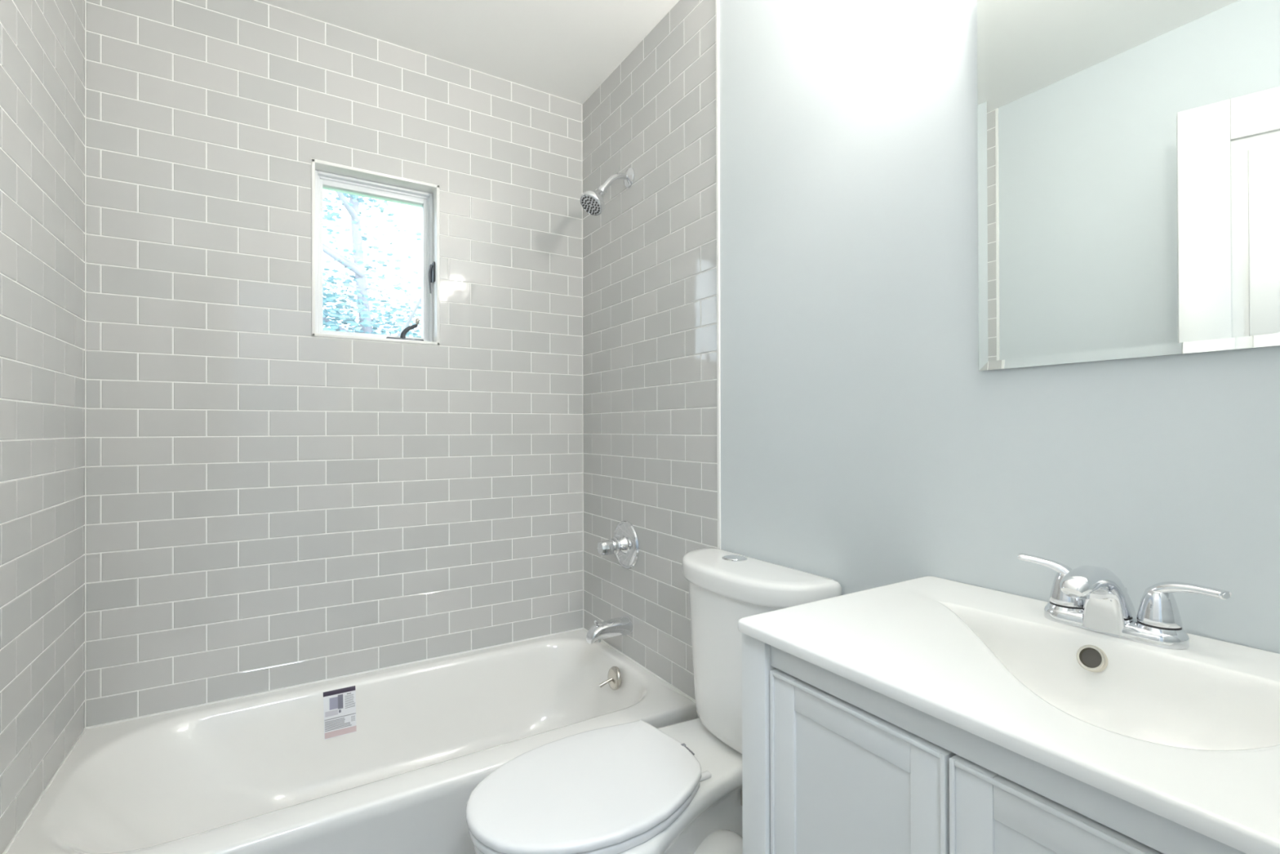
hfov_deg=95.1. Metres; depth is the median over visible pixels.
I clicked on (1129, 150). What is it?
wall mirror
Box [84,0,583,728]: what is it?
wall
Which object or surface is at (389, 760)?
bathtub
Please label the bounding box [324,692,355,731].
label
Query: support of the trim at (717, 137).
attached to the wall at (865, 443)
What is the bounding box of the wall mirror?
[977,0,1279,371]
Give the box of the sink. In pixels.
[737,576,1279,853]
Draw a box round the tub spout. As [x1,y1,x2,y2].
[586,615,632,644]
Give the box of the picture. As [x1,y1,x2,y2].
[324,693,342,717]
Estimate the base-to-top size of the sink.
0.104 m
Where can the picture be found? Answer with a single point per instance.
(333, 702)
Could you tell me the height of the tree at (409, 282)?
4.617 m
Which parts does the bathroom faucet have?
lever handle, spout, plate, lever handle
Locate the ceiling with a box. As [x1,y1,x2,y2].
[256,0,679,104]
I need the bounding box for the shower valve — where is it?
[597,520,639,568]
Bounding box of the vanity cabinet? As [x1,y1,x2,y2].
[742,632,1246,853]
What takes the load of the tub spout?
attached to the wall at (865, 443)
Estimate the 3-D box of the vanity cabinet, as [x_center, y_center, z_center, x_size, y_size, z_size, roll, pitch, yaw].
[0.503,0.725,0.710,0.460,0.862,0.606,0,0,-32]
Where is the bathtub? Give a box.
[6,629,696,853]
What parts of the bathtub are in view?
trip lever, overflow plate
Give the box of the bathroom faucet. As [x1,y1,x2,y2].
[1017,552,1231,648]
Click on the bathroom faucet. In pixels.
(1089, 597)
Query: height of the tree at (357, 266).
5.056 m
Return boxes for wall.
[0,0,84,853]
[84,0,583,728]
[582,0,1279,718]
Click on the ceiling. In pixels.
(565, 49)
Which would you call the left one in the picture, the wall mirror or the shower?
the shower
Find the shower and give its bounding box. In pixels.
[579,167,635,215]
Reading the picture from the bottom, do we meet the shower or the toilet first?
the toilet
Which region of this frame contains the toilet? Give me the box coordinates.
[466,546,841,853]
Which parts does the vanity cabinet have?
corner post, door panel, door, door panel, door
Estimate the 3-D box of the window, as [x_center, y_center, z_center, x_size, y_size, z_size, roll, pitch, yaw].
[-0.899,-0.564,1.997,0.391,0.558,0.129,0,0,-32]
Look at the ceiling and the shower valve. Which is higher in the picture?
the ceiling
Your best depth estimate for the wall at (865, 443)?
1.24 m
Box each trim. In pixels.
[3,627,695,853]
[715,0,720,549]
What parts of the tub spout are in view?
diverter knob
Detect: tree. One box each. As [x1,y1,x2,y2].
[322,190,421,337]
[340,277,421,336]
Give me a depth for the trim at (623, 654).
1.74 m
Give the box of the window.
[311,159,439,345]
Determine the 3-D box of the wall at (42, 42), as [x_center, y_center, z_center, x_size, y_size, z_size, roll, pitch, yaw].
[-0.924,-0.068,0.546,0.120,2.454,2.321,0,0,-32]

